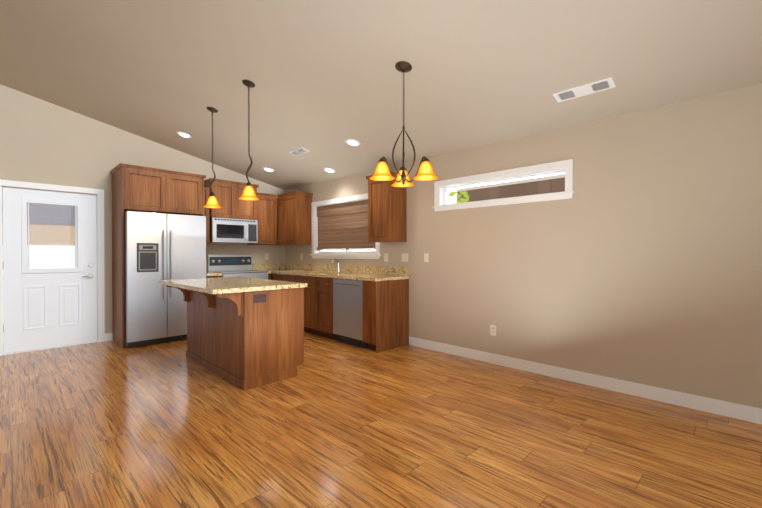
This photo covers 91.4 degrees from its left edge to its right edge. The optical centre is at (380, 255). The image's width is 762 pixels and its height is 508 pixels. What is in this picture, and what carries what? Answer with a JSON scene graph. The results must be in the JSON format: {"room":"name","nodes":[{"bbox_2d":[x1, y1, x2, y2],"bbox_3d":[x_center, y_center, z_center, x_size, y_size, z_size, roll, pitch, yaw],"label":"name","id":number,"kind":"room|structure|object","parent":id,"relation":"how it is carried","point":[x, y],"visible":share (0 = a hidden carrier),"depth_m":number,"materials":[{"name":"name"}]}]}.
{"room":"kitchen","nodes":[
{"label":"kitchen","id":0,"kind":"room"},
{"bbox_2d":[0,84,283,332],"bbox_3d":[-4.940,-1.070,4.191,0.150,4.553,8.900,0,0,45],"label":"wall","id":1,"kind":"structure","parent":0,"point":[43,142],"depth_m":5.04,"materials":[{"name":"paint"}]},
{"bbox_2d":[2,187,96,352],"bbox_3d":[-4.247,0.180,4.810,0.115,2.013,0.920,0,0,45],"label":"door","id":2,"kind":"structure","parent":1,"relation":"in","point":[48,307],"depth_m":4.77,"materials":[{"name":"white wood"}]},
{"bbox_2d":[0,179,104,355],"bbox_3d":[-4.282,0.147,4.853,0.169,2.111,1.072,0,0,45],"label":"door frame","id":3,"kind":"structure","parent":1,"relation":"attached to","point":[99,193],"depth_m":5.08,"materials":[{"name":"white wood"}]},
{"bbox_2d":[110,163,205,347],"bbox_3d":[-3.209,0.007,5.394,0.640,2.385,1.071,0,0,45],"label":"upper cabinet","id":4,"kind":"object","parent":1,"relation":"attached to","point":[140,189],"visible":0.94,"depth_m":5.08,"materials":[{"name":"brown wood"}]},
{"bbox_2d":[204,187,209,243],"bbox_3d":[-2.894,-0.629,5.937,0.319,0.890,0.195,0,0,45],"label":"upper cabinet","id":5,"kind":"object","parent":1,"relation":"attached to","point":[206,197],"visible":0.25,"depth_m":5.87,"materials":[{"name":"brown wood"}]},
{"bbox_2d":[204,178,258,219],"bbox_3d":[-2.530,-0.905,6.258,0.390,0.610,0.813,0,0,45],"label":"upper cabinet","id":6,"kind":"object","parent":1,"relation":"attached to","point":[227,196],"visible":0.83,"depth_m":6.09,"materials":[{"name":"brown wood"}]},
{"bbox_2d":[210,217,257,243],"bbox_3d":[-2.508,-0.400,6.239,0.447,0.390,0.755,0,0,45],"label":"microwave","id":7,"kind":"object","parent":6,"relation":"attached to","point":[225,230],"visible":1,"depth_m":6.08,"materials":[{"name":"silver metal"}]},
{"bbox_2d":[247,192,277,244],"bbox_3d":[-2.130,-0.638,6.700,0.338,0.900,0.415,0,0,45],"label":"upper cabinet","id":8,"kind":"object","parent":1,"relation":"attached to","point":[267,218],"visible":0.81,"depth_m":6.61,"materials":[{"name":"brown wood"}]},
{"bbox_2d":[252,263,283,269],"bbox_3d":[-2.117,0.212,6.946,0.020,0.113,0.676,0,0,45],"label":"backsplash","id":9,"kind":"structure","parent":1,"relation":"attached to","point":[267,266],"depth_m":6.93,"materials":[{"name":"beige stone"}]},
{"bbox_2d":[0,332,761,507],"bbox_3d":[-1.107,1.287,0.436,10.900,0.120,8.900,0,0,45],"label":"floor","id":10,"kind":"structure","parent":0,"point":[333,423],"depth_m":2.47,"materials":[{"name":"laminate"}]},
{"bbox_2d":[124,211,205,346],"bbox_3d":[-3.134,0.311,5.324,0.787,1.753,0.968,0,0,45],"label":"fridge","id":11,"kind":"object","parent":10,"relation":"on","point":[160,246],"visible":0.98,"depth_m":4.99,"materials":[{"name":"silver metal"}]},
{"bbox_2d":[206,275,221,277],"bbox_3d":[-2.765,0.755,5.861,0.622,0.885,0.256,0,0,45],"label":"base cabinet","id":12,"kind":"object","parent":10,"relation":"on","point":[207,276],"depth_m":5.64,"materials":[{"name":"brown wood"}]},
{"bbox_2d":[206,271,221,274],"bbox_3d":[-2.757,0.293,5.850,0.644,0.038,0.256,0,0,45],"label":"countertop","id":13,"kind":"structure","parent":12,"relation":"on","point":[207,273],"depth_m":5.65,"materials":[{"name":"beige stone"}]},
{"bbox_2d":[166,285,303,390],"bbox_3d":[-1.614,0.765,4.003,1.514,0.884,0.860,0,0,45],"label":"kitchen island","id":14,"kind":"object","parent":10,"relation":"on","point":[245,333],"depth_m":3.59,"materials":[{"name":"brown wood"}]},
{"bbox_2d":[158,277,305,292],"bbox_3d":[-1.629,0.304,3.986,1.550,0.038,0.940,0,0,45],"label":"island countertop","id":15,"kind":"structure","parent":14,"relation":"on","point":[222,284],"depth_m":3.65,"materials":[{"name":"beige stone"}]},
{"bbox_2d":[207,255,267,278],"bbox_3d":[-2.364,0.597,6.181,0.707,1.195,0.754,0,0,45],"label":"range","id":16,"kind":"object","parent":10,"relation":"on","point":[233,265],"visible":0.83,"depth_m":6.24,"materials":[{"name":"silver metal"}]},
{"bbox_2d":[273,274,280,280],"bbox_3d":[-1.452,0.752,6.364,0.453,0.884,0.622,0,0,45],"label":"base cabinet","id":17,"kind":"object","parent":10,"relation":"on","point":[275,276],"depth_m":6.22,"materials":[{"name":"brown wood"}]},
{"bbox_2d":[281,274,296,281],"bbox_3d":[-1.192,0.753,6.109,0.524,0.884,0.622,0,0,45],"label":"base cabinet","id":18,"kind":"object","parent":10,"relation":"on","point":[284,277],"depth_m":5.94,"materials":[{"name":"brown wood"}]},
{"bbox_2d":[297,274,308,332],"bbox_3d":[-0.903,0.755,5.825,0.544,0.884,0.622,0,0,45],"label":"base cabinet","id":19,"kind":"object","parent":10,"relation":"on","point":[301,280],"depth_m":5.64,"materials":[{"name":"brown wood"}]},
{"bbox_2d":[309,278,352,339],"bbox_3d":[-0.626,0.757,5.552,0.482,0.884,0.622,0,0,45],"label":"base cabinet","id":20,"kind":"object","parent":10,"relation":"on","point":[320,289],"depth_m":5.36,"materials":[{"name":"brown wood"}]},
{"bbox_2d":[333,278,367,347],"bbox_3d":[-0.247,0.762,5.159,0.602,0.878,0.594,0,0,45],"label":"dishwasher","id":21,"kind":"object","parent":10,"relation":"on","point":[347,311],"visible":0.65,"depth_m":4.94,"materials":[{"name":"silver metal"}]},
{"bbox_2d":[362,278,408,352],"bbox_3d":[0.069,0.760,4.869,0.247,0.884,0.622,0,0,45],"label":"base cabinet","id":22,"kind":"object","parent":10,"relation":"on","point":[385,308],"depth_m":4.71,"materials":[{"name":"brown wood"}]},
{"bbox_2d":[265,270,408,281],"bbox_3d":[-0.970,0.294,5.872,3.160,0.038,0.644,0,0,45],"label":"countertop","id":23,"kind":"structure","parent":22,"relation":"on","point":[304,273],"depth_m":5.34,"materials":[{"name":"beige stone"}]},
{"bbox_2d":[0,0,761,189],"bbox_3d":[-1.107,-2.198,0.416,10.900,2.019,8.900,0,0,45],"label":"ceiling","id":24,"kind":"structure","parent":0,"point":[325,77],"depth_m":3.17,"materials":[{"name":"paint"}]},
{"bbox_2d":[176,131,191,137],"bbox_3d":[-2.739,-1.673,5.178,0.196,0.045,0.192,0,0,45],"label":"recessed light","id":25,"kind":"object","parent":24,"relation":"in","point":[183,134],"visible":1,"depth_m":5.17,"materials":[{"name":"white"}]},
{"bbox_2d":[203,107,221,207],"bbox_3d":[-1.953,-1.127,4.311,0.203,1.142,0.203,0,0,45],"label":"pendant light","id":26,"kind":"object","parent":24,"relation":"hanging from","point":[212,201],"visible":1,"depth_m":4.30,"materials":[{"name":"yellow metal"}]},
{"bbox_2d":[238,80,259,199],"bbox_3d":[-1.297,-1.124,3.652,0.203,1.144,0.203,0,0,45],"label":"pendant light","id":27,"kind":"object","parent":24,"relation":"hanging from","point":[248,193],"visible":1,"depth_m":3.64,"materials":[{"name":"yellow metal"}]},
{"bbox_2d":[263,167,274,171],"bbox_3d":[-1.849,-1.405,6.127,0.196,0.045,0.192,0,0,45],"label":"recessed light","id":28,"kind":"object","parent":24,"relation":"in","point":[268,169],"visible":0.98,"depth_m":6.12,"materials":[{"name":"white"}]},
{"bbox_2d":[289,147,309,155],"bbox_3d":[-1.137,-1.438,5.168,0.340,0.033,0.128,0,0,45],"label":"ceiling vent","id":29,"kind":"object","parent":24,"relation":"in","point":[298,151],"visible":1,"depth_m":5.15,"materials":[{"name":"white metal"}]},
{"bbox_2d":[323,168,335,172],"bbox_3d":[-0.792,-1.306,5.734,0.196,0.045,0.192,0,0,45],"label":"recessed light","id":30,"kind":"object","parent":24,"relation":"in","point":[330,170],"visible":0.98,"depth_m":5.73,"materials":[{"name":"white"}]},
{"bbox_2d":[345,139,360,145],"bbox_3d":[-0.351,-1.400,4.634,0.196,0.045,0.192,0,0,45],"label":"recessed light","id":31,"kind":"object","parent":24,"relation":"in","point":[351,142],"visible":1,"depth_m":4.62,"materials":[{"name":"white"}]},
{"bbox_2d":[369,61,438,186],"bbox_3d":[0.191,-1.070,3.027,0.539,0.988,0.545,0,0,45],"label":"chandelier","id":32,"kind":"object","parent":24,"relation":"hanging from","point":[425,172],"visible":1,"depth_m":3.02,"materials":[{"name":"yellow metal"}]},
{"bbox_2d":[552,77,615,102],"bbox_3d":[1.642,-1.338,3.025,0.430,0.035,0.138,0,0,45],"label":"ceiling vent","id":33,"kind":"object","parent":24,"relation":"in","point":[587,89],"visible":1,"depth_m":3.01,"materials":[{"name":"white metal"}]},
{"bbox_2d":[284,84,761,408],"bbox_3d":[2.014,-0.139,3.495,10.750,2.697,0.150,0,0,45],"label":"wall","id":34,"kind":"structure","parent":0,"point":[637,258],"depth_m":3.31,"materials":[{"name":"paint"}]},
{"bbox_2d":[277,191,312,244],"bbox_3d":[-1.650,-0.638,6.751,0.952,0.900,0.340,0,0,45],"label":"upper cabinet","id":35,"kind":"object","parent":34,"relation":"attached to","point":[294,219],"visible":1,"depth_m":6.48,"materials":[{"name":"brown wood"}]},
{"bbox_2d":[310,193,380,258],"bbox_3d":[-0.574,-0.433,6.010,1.710,0.983,0.190,0,0,45],"label":"window","id":36,"kind":"structure","parent":34,"relation":"in","point":[348,254],"depth_m":6.07,"materials":[{"name":"white wood"}]},
{"bbox_2d":[317,200,374,249],"bbox_3d":[-0.587,-0.459,5.997,1.498,0.760,0.026,0,0,45],"label":"window blind","id":37,"kind":"object","parent":36,"relation":"attached to","point":[342,226],"visible":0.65,"depth_m":6.01,"materials":[{"name":"brown wood"}]},
{"bbox_2d":[285,263,408,273],"bbox_3d":[-0.751,0.217,6.094,3.160,0.113,0.020,0,0,45],"label":"backsplash","id":38,"kind":"structure","parent":34,"relation":"attached to","point":[288,266],"depth_m":5.71,"materials":[{"name":"beige stone"}]},
{"bbox_2d":[384,254,387,261],"bbox_3d":[0.071,0.035,5.293,0.070,0.114,0.007,0,0,45],"label":"outlet","id":39,"kind":"object","parent":34,"relation":"attached to","point":[385,257],"visible":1,"depth_m":5.29,"materials":[{"name":"beige plastic"}]},
{"bbox_2d":[366,171,406,242],"bbox_3d":[0.077,-0.629,5.053,0.468,0.900,0.340,0,0,45],"label":"upper cabinet","id":40,"kind":"object","parent":34,"relation":"attached to","point":[387,211],"visible":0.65,"depth_m":4.94,"materials":[{"name":"brown wood"}]},
{"bbox_2d":[402,253,407,261],"bbox_3d":[0.323,0.031,5.043,0.116,0.114,0.011,0,0,45],"label":"double light switch","id":41,"kind":"object","parent":34,"relation":"attached to","point":[404,257],"visible":1,"depth_m":5.04,"materials":[{"name":"beige plastic"}]},
{"bbox_2d":[424,253,428,261],"bbox_3d":[0.583,0.033,4.787,0.070,0.114,0.011,0,0,45],"label":"light switch","id":42,"kind":"object","parent":34,"relation":"attached to","point":[426,257],"visible":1,"depth_m":4.78,"materials":[{"name":"beige plastic"}]},
{"bbox_2d":[490,325,495,335],"bbox_3d":[1.248,0.836,4.141,0.070,0.114,0.007,0,0,45],"label":"electrical outlet","id":43,"kind":"object","parent":34,"relation":"attached to","point":[493,330],"visible":1,"depth_m":4.14,"materials":[{"name":"beige plastic"}]},
{"bbox_2d":[433,159,573,211],"bbox_3d":[1.302,-0.734,4.169,1.643,0.374,0.182,0,0,45],"label":"window","id":44,"kind":"structure","parent":34,"relation":"in","point":[443,186],"depth_m":4.03,"materials":[{"name":"white"}]},
{"bbox_2d":[409,336,761,423],"bbox_3d":[3.032,1.161,2.386,7.435,0.111,0.014,0,0,45],"label":"baseboard","id":45,"kind":"structure","parent":34,"relation":"attached to","point":[729,409],"depth_m":3.33,"materials":[{"name":"white wood"}]},
{"label":"outside","id":46,"kind":"structure","parent":0,"visible":0},
{"bbox_2d":[2,188,76,268],"bbox_3d":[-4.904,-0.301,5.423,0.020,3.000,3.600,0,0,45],"label":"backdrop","id":47,"kind":"structure","parent":46,"point":[43,237],"depth_m":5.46,"materials":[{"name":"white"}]},
{"bbox_2d":[322,188,456,250],"bbox_3d":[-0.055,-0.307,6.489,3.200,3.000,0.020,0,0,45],"label":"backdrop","id":48,"kind":"structure","parent":46,"point":[450,200],"depth_m":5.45,"materials":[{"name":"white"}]},
{"bbox_2d":[448,191,469,202],"bbox_3d":[1.044,0.157,5.050,0.333,2.090,0.088,0,0,40],"label":"plant","id":49,"kind":"object","parent":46,"point":[458,196],"depth_m":5.03,"materials":[{"name":"green plant"}]},
{"bbox_2d":[457,172,564,202],"bbox_3d":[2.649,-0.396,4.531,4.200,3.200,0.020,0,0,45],"label":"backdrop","id":50,"kind":"structure","parent":46,"point":[532,185],"depth_m":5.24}
]}

